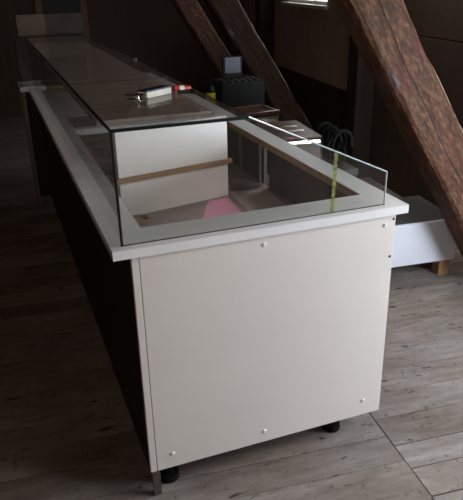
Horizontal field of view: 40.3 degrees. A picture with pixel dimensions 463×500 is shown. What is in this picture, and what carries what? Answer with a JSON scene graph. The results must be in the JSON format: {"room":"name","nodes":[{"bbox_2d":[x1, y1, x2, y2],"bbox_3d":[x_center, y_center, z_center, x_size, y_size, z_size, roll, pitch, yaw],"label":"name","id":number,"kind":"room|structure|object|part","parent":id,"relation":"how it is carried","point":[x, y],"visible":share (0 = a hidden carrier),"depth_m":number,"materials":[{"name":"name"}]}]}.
{"room":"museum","nodes":[
{"label":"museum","id":0,"kind":"room"},
{"bbox_2d":[0,0,245,117],"bbox_3d":[-3.585,-3.782,6.832,7.700,5.180,0.120,-7,24,-13],"label":"wall","id":1,"kind":"structure","parent":0,"point":[153,32],"depth_m":7.90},
{"bbox_2d":[34,0,89,36],"bbox_3d":[-2.038,-2.728,7.645,0.600,2.130,0.050,-7,24,-13],"label":"door","id":2,"kind":"structure","parent":1,"relation":"in","point":[41,6],"depth_m":7.58,"materials":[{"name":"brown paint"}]},
{"bbox_2d":[0,116,462,499],"bbox_3d":[-2.035,0.614,2.695,7.696,0.028,11.377,-7,24,-13],"label":"floor","id":3,"kind":"structure","parent":0,"point":[68,432],"depth_m":2.52,"materials":[{"name":"grey wood"}]},
{"bbox_2d":[12,13,158,209],"bbox_3d":[-1.035,-1.048,4.704,0.993,1.365,0.285,-10,25,-18],"label":"display counter","id":4,"kind":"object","parent":3,"relation":"on","point":[35,25],"depth_m":4.40,"materials":[{"name":"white laminate"}]},
{"bbox_3d":[-1.493,-1.318,4.402,0.006,0.322,0.265,-10,25,-18],"label":"pane","id":5,"kind":"part","parent":4,"relation":"part of","materials":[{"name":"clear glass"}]},
{"bbox_3d":[-1.517,-0.785,4.750,0.022,0.867,0.020,-10,25,-18],"label":"leg","id":6,"kind":"part","parent":4,"relation":"part of","materials":[{"name":"metal"}]},
{"bbox_3d":[-1.343,-1.506,4.229,0.182,0.133,0.012,-10,25,-18],"label":"panel","id":7,"kind":"part","parent":4,"relation":"part of","materials":[{"name":"white"}]},
{"bbox_3d":[-1.479,-0.797,4.647,0.020,0.764,0.255,-10,25,-18],"label":"panel","id":8,"kind":"part","parent":4,"relation":"part of","materials":[{"name":"black laminate"}]},
{"bbox_3d":[-1.433,-0.697,4.544,0.022,0.867,0.020,-10,25,-18],"label":"leg","id":9,"kind":"part","parent":4,"relation":"part of","materials":[{"name":"metal"}]},
{"bbox_3d":[-0.994,-0.825,4.684,0.920,0.764,0.018,-10,25,-18],"label":"panel","id":10,"kind":"part","parent":4,"relation":"part of","materials":[{"name":"black laminate"}]},
{"bbox_3d":[-1.140,-1.540,4.296,0.250,0.133,0.006,-10,25,-18],"label":"panel","id":11,"kind":"part","parent":4,"relation":"part of","materials":[{"name":"white"}]},
{"bbox_2d":[171,0,242,76],"bbox_3d":[-0.894,-3.229,6.570,2.653,3.860,0.200,-7,24,-13],"label":"strut","id":12,"kind":"object","parent":3,"relation":"on","point":[191,12],"visible":0.48,"depth_m":6.99,"materials":[{"name":"brown wood"}]},
{"bbox_2d":[25,34,408,494],"bbox_3d":[-0.410,-0.376,3.281,0.948,1.245,3.050,-10,25,-18],"label":"display counter","id":13,"kind":"object","parent":3,"relation":"on","point":[223,333],"depth_m":2.06,"materials":[{"name":"white laminate"}]},
{"bbox_3d":[-0.834,-0.712,2.979,0.006,0.321,3.000,-10,25,-18],"label":"pane","id":14,"kind":"part","parent":13,"relation":"part of","materials":[{"name":"clear glass"}]},
{"bbox_3d":[-0.808,-1.043,3.327,0.378,0.006,2.187,-10,25,-18],"label":"pane","id":15,"kind":"part","parent":13,"relation":"part of","materials":[{"name":"clear glass"}]},
{"bbox_3d":[-0.799,-0.189,3.213,0.016,0.770,3.010,-10,25,-18],"label":"panel","id":16,"kind":"part","parent":13,"relation":"part of","materials":[{"name":"black laminate"}]},
{"bbox_2d":[58,67,211,124],"bbox_3d":[-0.708,-0.903,3.108,0.368,0.012,2.690,-10,25,-18],"label":"glass top","id":17,"kind":"object","parent":13,"relation":"attached to","point":[107,100],"depth_m":2.22,"materials":[{"name":"clear glass"}]},
{"bbox_3d":[-0.302,-0.483,1.989,0.064,0.018,0.048,8,25,20],"label":"hinge","id":18,"kind":"part","parent":13,"relation":"part of","materials":[{"name":"silver metal"}]},
{"bbox_2d":[138,85,170,97],"bbox_3d":[-0.249,-0.514,2.050,0.040,0.024,0.116,15,29,33],"label":"box","id":19,"kind":"object","parent":13,"relation":"on","point":[159,90],"visible":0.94,"depth_m":2.03,"materials":[{"name":"white cardboard"}]},
{"bbox_3d":[-0.250,-0.524,2.047,0.036,0.005,0.115,15,29,33],"label":"lid","id":20,"kind":"part","parent":19,"relation":"part of","materials":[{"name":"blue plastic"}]},
{"bbox_3d":[-0.248,0.764,2.091,0.026,0.103,0.022,-10,25,-18],"label":"leg","id":21,"kind":"part","parent":13,"relation":"part of","materials":[{"name":"metal"}]},
{"bbox_2d":[111,115,231,214],"bbox_3d":[-0.241,-0.349,2.632,0.560,0.360,0.026,-15,27,-28],"label":"panel","id":22,"kind":"object","parent":13,"relation":"on","point":[158,169],"visible":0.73,"depth_m":2.63,"materials":[{"name":"white laminate"}]},
{"bbox_2d":[172,85,190,91],"bbox_3d":[-0.165,-0.544,2.116,0.063,0.022,0.022,-13,26,-25],"label":"roll","id":23,"kind":"object","parent":13,"relation":"on","point":[174,87],"visible":0.8,"depth_m":2.11,"materials":[{"name":"red"}]},
{"bbox_2d":[175,90,195,93],"bbox_3d":[-0.150,-0.518,2.069,0.067,0.013,0.013,1,24,5],"label":"marker pen","id":24,"kind":"object","parent":13,"relation":"on","point":[177,91],"visible":1,"depth_m":2.06,"materials":[{"name":"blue plastic"}]},
{"bbox_3d":[-0.196,-0.757,3.809,0.006,0.232,1.950,-10,25,-18],"label":"sliding door","id":25,"kind":"part","parent":13,"relation":"part of","materials":[{"name":"white"}]},
{"bbox_2d":[203,197,240,217],"bbox_3d":[-0.071,-0.155,2.625,0.216,0.001,0.346,-8,24,-15],"label":"paper sheet","id":26,"kind":"object","parent":13,"relation":"on","point":[222,206],"visible":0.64,"depth_m":2.67,"materials":[{"name":"pink paper"}]},
{"bbox_3d":[0.049,-0.492,3.170,0.013,0.218,0.022,-10,25,-18],"label":"door post","id":27,"kind":"part","parent":13,"relation":"part of","materials":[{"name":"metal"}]},
{"bbox_2d":[228,190,286,210],"bbox_3d":[0.154,-0.176,2.661,0.176,0.001,0.552,-9,25,-16],"label":"paper sheet","id":28,"kind":"object","parent":13,"relation":"on","point":[252,200],"visible":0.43,"depth_m":2.76,"materials":[{"name":"white paper"}]},
{"bbox_3d":[0.135,-0.402,2.959,0.013,0.218,0.022,-10,25,-18],"label":"door post","id":29,"kind":"part","parent":13,"relation":"part of","materials":[{"name":"metal"}]},
{"bbox_3d":[0.139,0.299,2.046,0.836,0.770,0.019,-10,25,-18],"label":"panel","id":30,"kind":"part","parent":13,"relation":"part of","materials":[{"name":"white laminate"}]},
{"bbox_3d":[-0.006,-0.321,3.471,0.016,0.770,2.992,-10,25,-18],"label":"service panel","id":31,"kind":"part","parent":13,"relation":"part of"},
{"bbox_2d":[204,0,313,130],"bbox_3d":[-0.426,-2.546,4.983,2.658,3.860,0.199,-7,24,-13],"label":"strut","id":32,"kind":"object","parent":3,"relation":"on","point":[230,16],"visible":0.68,"depth_m":5.44,"materials":[{"name":"brown wood"}]},
{"bbox_2d":[255,0,274,105],"bbox_3d":[0.383,-2.446,7.231,0.175,1.840,0.180,-7,24,-13],"label":"wall post","id":33,"kind":"object","parent":3,"relation":"on","point":[264,9],"visible":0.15,"depth_m":7.11,"materials":[{"name":"red wood"}]},
{"bbox_2d":[267,156,357,175],"bbox_3d":[0.118,-0.386,3.957,0.395,0.700,1.850,-10,25,-18],"label":"table","id":34,"kind":"object","parent":3,"relation":"on","point":[344,166],"visible":0.15,"depth_m":3.12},
{"bbox_2d":[207,82,215,104],"bbox_3d":[-0.131,-0.967,4.112,0.058,0.250,0.058,-10,25,-18],"label":"bottle","id":35,"kind":"object","parent":34,"relation":"on","point":[210,91],"visible":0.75,"depth_m":4.07,"materials":[{"name":"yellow plastic"}]},
{"bbox_2d":[208,56,264,108],"bbox_3d":[0.032,-1.093,4.230,0.300,0.380,0.280,-10,25,-18],"label":"cash register","id":36,"kind":"object","parent":34,"relation":"on","point":[233,89],"visible":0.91,"depth_m":4.14,"materials":[{"name":"black plastic"}]},
{"bbox_2d":[224,104,279,123],"bbox_3d":[0.118,-0.746,3.704,0.270,0.162,0.220,-12,26,-24],"label":"tray","id":37,"kind":"object","parent":34,"relation":"on","point":[264,113],"visible":0.37,"depth_m":3.64,"materials":[{"name":"brown wood"}]},
{"bbox_3d":[0.117,-0.804,3.679,0.258,0.012,0.208,-12,26,-24],"label":"plate","id":38,"kind":"part","parent":37,"relation":"part of","materials":[{"name":"brown wood"}]},
{"bbox_2d":[254,120,321,159],"bbox_3d":[0.289,-0.552,3.264,0.262,0.152,0.400,-7,24,-12],"label":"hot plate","id":39,"kind":"object","parent":34,"relation":"on","point":[295,127],"visible":0.47,"depth_m":3.13,"materials":[{"name":"silver metal"}]},
{"bbox_3d":[0.282,-0.614,3.236,0.238,0.012,0.388,-7,24,-12],"label":"plate","id":40,"kind":"part","parent":39,"relation":"part of","materials":[{"name":"red ceramic"}]},
{"bbox_2d":[315,122,352,163],"bbox_3d":[0.507,-0.540,3.177,0.121,0.181,0.245,-10,25,-18],"label":"cable coil","id":41,"kind":"object","parent":34,"relation":"on","point":[336,133],"visible":0.88,"depth_m":3.14,"materials":[{"name":"black rubber"}]},
{"bbox_2d":[344,35,374,177],"bbox_3d":[1.028,-1.475,4.975,0.160,1.840,0.180,-7,24,-13],"label":"wall post","id":42,"kind":"object","parent":3,"relation":"on","point":[360,83],"visible":0.49,"depth_m":5.06,"materials":[{"name":"red wood"}]},
{"bbox_2d":[333,0,462,256],"bbox_3d":[0.304,-1.472,2.486,2.650,3.860,0.202,-7,24,-13],"label":"strut","id":43,"kind":"object","parent":3,"relation":"on","point":[383,32],"visible":1,"depth_m":2.88,"materials":[{"name":"brown wood"}]},
{"bbox_2d":[391,195,455,274],"bbox_3d":[0.949,-0.069,3.645,0.505,0.333,0.420,-7,24,-13],"label":"plinth","id":44,"kind":"object","parent":3,"relation":"on","point":[422,234],"visible":0.44,"depth_m":3.47,"materials":[{"name":"white laminate"}]},
{"bbox_3d":[1.000,-0.033,3.449,0.505,0.243,0.018,-7,24,-13],"label":"panel","id":45,"kind":"part","parent":44,"relation":"part of","materials":[{"name":"white laminate"}]},
{"bbox_2d":[245,0,462,90],"bbox_3d":[1.739,-0.709,3.235,0.161,2.200,11.380,-7,24,-13],"label":"wall","id":46,"kind":"structure","parent":0,"point":[310,42],"depth_m":6.17,"materials":[{"name":"grey paint"}]},
{"bbox_2d":[248,65,346,158],"bbox_3d":[0.658,-1.630,6.874,0.023,0.620,3.300,-7,24,-13],"label":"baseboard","id":47,"kind":"structure","parent":46,"relation":"attached to","point":[319,101],"depth_m":6.17,"materials":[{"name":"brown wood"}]},
{"bbox_2d":[281,0,328,9],"bbox_3d":[0.736,-2.620,6.138,0.125,0.480,1.170,-7,24,-13],"label":"window","id":48,"kind":"structure","parent":46,"relation":"in","point":[315,4],"depth_m":6.10,"materials":[{"name":"white paint"}]},
{"bbox_2d":[369,0,462,205],"bbox_3d":[1.363,-1.099,4.209,0.021,1.750,1.800,-7,24,-13],"label":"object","id":49,"kind":"structure","parent":46,"relation":"attached to","point":[442,19],"depth_m":4.30,"materials":[{"name":"brown wood"}]}
]}

